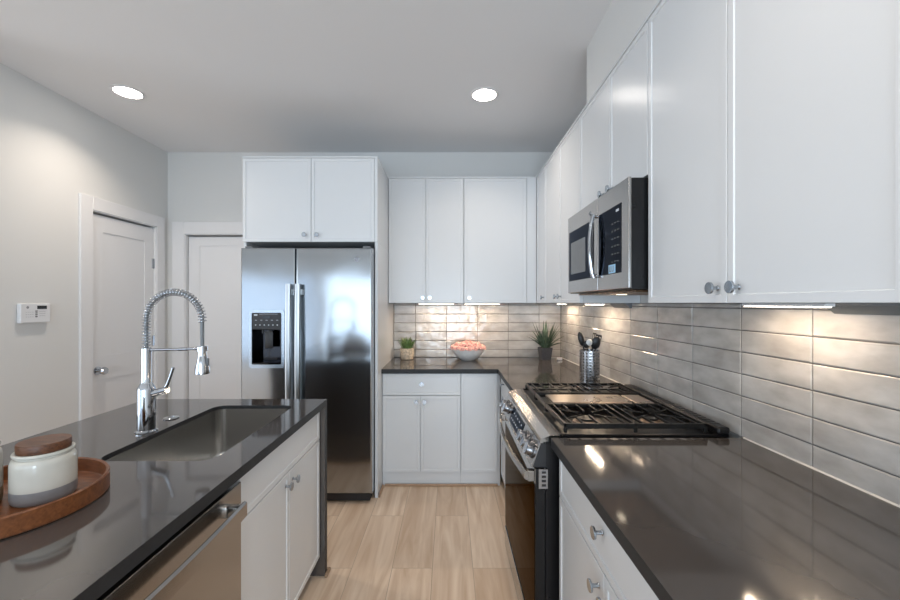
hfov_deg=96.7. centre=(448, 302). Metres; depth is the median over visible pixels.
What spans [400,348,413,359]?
pot
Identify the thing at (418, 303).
light bar
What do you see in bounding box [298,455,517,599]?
floor
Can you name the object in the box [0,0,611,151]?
ceiling
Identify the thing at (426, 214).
upper cabinet
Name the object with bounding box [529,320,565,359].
potted spiky plant
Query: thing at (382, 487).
trim
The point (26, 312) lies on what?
alarm keypad
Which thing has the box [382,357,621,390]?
countertop
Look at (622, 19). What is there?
wall
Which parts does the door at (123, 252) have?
knob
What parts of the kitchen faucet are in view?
handle, lever, support arm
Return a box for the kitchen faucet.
[134,288,209,434]
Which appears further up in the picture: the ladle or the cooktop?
the ladle
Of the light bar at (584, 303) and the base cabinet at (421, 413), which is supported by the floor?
the base cabinet at (421, 413)
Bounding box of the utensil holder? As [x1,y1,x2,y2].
[579,349,599,382]
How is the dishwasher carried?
on the floor
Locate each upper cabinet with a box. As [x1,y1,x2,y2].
[388,177,463,302]
[464,177,526,302]
[527,166,544,302]
[544,116,639,307]
[579,17,648,209]
[647,0,899,314]
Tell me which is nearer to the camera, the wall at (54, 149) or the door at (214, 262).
the wall at (54, 149)
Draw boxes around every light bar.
[418,303,454,303]
[464,303,499,303]
[584,303,604,304]
[742,303,834,307]
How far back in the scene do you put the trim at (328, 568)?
2.12 m
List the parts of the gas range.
knob, storage drawer, door glass, door rail, knob, control panel, oven door, knob, knob, burner, burner, vent trim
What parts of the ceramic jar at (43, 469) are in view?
wooden lid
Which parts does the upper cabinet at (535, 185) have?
door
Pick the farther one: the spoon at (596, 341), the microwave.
the spoon at (596, 341)
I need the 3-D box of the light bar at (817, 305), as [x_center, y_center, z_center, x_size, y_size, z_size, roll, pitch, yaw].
[1.030,0.007,1.235,0.028,0.012,0.310,0,0,0]
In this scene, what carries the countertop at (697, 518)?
on the base cabinet at (593, 565)
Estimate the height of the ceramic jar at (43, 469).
0.149 m
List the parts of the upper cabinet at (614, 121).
door, knob, door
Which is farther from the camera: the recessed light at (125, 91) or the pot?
the pot
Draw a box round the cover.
[163,415,179,419]
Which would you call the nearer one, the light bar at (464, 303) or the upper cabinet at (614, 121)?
the upper cabinet at (614, 121)
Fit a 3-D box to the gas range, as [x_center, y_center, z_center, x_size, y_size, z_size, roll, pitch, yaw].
[0.674,0.959,1.961,0.821,0.973,0.842,0,0,0]
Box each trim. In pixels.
[79,193,164,420]
[172,222,242,398]
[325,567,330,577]
[378,484,497,497]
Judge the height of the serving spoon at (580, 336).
0.328 m
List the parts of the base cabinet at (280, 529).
door, drawer, knob, knob, door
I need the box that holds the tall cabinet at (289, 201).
[242,156,393,497]
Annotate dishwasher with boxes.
[97,482,246,599]
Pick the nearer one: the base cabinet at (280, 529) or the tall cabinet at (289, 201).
the base cabinet at (280, 529)
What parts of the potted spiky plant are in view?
pot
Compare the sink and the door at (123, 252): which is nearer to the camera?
the sink
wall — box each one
[0,63,167,445]
[168,152,552,454]
[587,0,657,102]
[640,295,742,437]
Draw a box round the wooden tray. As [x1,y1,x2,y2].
[0,457,109,539]
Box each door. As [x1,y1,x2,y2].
[93,214,154,415]
[189,237,243,398]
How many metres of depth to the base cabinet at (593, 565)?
1.18 m
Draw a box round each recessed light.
[109,84,145,99]
[470,87,498,101]
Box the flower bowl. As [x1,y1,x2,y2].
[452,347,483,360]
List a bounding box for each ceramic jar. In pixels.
[0,441,2,500]
[8,433,77,507]
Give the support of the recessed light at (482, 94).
in the ceiling
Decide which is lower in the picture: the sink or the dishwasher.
the dishwasher
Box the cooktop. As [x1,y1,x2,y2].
[521,389,728,437]
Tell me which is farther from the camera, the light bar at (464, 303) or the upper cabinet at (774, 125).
the light bar at (464, 303)
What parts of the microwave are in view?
door, handle, control panel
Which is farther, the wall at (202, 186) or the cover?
the wall at (202, 186)
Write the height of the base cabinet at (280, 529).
0.894 m
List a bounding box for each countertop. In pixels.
[0,399,326,599]
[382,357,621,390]
[551,438,899,599]
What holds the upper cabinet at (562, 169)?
attached to the wall at (643, 298)
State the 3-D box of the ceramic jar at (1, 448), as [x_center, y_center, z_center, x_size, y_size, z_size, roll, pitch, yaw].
[-1.196,0.415,0.985,0.132,0.186,0.132,0,0,0]
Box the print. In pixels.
[611,220,618,262]
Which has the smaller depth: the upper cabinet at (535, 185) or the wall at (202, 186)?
the upper cabinet at (535, 185)
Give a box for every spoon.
[578,332,590,378]
[586,337,600,380]
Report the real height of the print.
0.166 m
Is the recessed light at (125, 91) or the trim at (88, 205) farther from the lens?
the trim at (88, 205)
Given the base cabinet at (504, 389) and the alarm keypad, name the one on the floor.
the base cabinet at (504, 389)
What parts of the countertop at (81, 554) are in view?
waterfall panel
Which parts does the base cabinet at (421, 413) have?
door, drawer, door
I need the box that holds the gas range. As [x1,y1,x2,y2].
[498,383,729,599]
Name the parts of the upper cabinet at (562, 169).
door, door, outlet strip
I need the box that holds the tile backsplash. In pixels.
[394,303,899,507]
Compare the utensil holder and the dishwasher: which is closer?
the dishwasher
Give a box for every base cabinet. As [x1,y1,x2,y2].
[237,412,319,599]
[382,374,460,485]
[461,374,499,485]
[500,379,509,486]
[559,459,658,599]
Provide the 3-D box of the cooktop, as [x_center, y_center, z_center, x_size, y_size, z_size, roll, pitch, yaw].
[0.757,0.523,1.965,0.655,0.028,0.834,0,0,0]
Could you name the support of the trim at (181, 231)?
attached to the wall at (202, 186)
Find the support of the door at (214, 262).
in the wall at (202, 186)
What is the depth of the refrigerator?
2.88 m
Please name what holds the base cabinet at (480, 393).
on the floor
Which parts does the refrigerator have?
dispenser panel, dispenser frame, freezer door, handle, handle, fridge door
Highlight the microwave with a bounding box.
[568,177,647,294]
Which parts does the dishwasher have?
handle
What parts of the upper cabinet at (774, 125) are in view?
door, knob, knob, door, outlet strip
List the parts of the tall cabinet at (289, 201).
panel, door, door, panel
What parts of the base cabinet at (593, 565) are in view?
door, knob, knob, door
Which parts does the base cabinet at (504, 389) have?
door, drawer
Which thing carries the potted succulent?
on the countertop at (514, 372)
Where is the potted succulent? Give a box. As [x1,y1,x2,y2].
[399,336,416,359]
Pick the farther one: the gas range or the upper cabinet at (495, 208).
the upper cabinet at (495, 208)
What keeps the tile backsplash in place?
attached to the wall at (643, 298)
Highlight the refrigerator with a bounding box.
[241,246,374,499]
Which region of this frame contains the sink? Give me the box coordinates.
[105,409,288,460]
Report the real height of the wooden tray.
0.049 m
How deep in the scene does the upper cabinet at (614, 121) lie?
1.79 m
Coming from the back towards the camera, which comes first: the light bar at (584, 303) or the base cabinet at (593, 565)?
the light bar at (584, 303)
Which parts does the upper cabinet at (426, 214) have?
door, door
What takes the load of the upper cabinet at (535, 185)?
attached to the wall at (643, 298)
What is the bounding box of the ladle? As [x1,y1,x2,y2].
[583,339,591,372]
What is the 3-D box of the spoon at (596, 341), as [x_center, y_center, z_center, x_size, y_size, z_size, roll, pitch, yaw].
[0.918,0.363,2.553,0.090,0.300,0.034,0,0,31]
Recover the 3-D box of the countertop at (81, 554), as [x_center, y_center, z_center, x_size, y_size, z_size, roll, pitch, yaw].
[-1.137,0.981,0.925,0.965,0.929,2.450,0,0,0]
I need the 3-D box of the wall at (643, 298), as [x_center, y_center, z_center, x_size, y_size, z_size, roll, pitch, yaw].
[1.336,0.005,-0.070,0.527,2.880,7.760,0,0,0]
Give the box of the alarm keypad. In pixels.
[17,303,49,322]

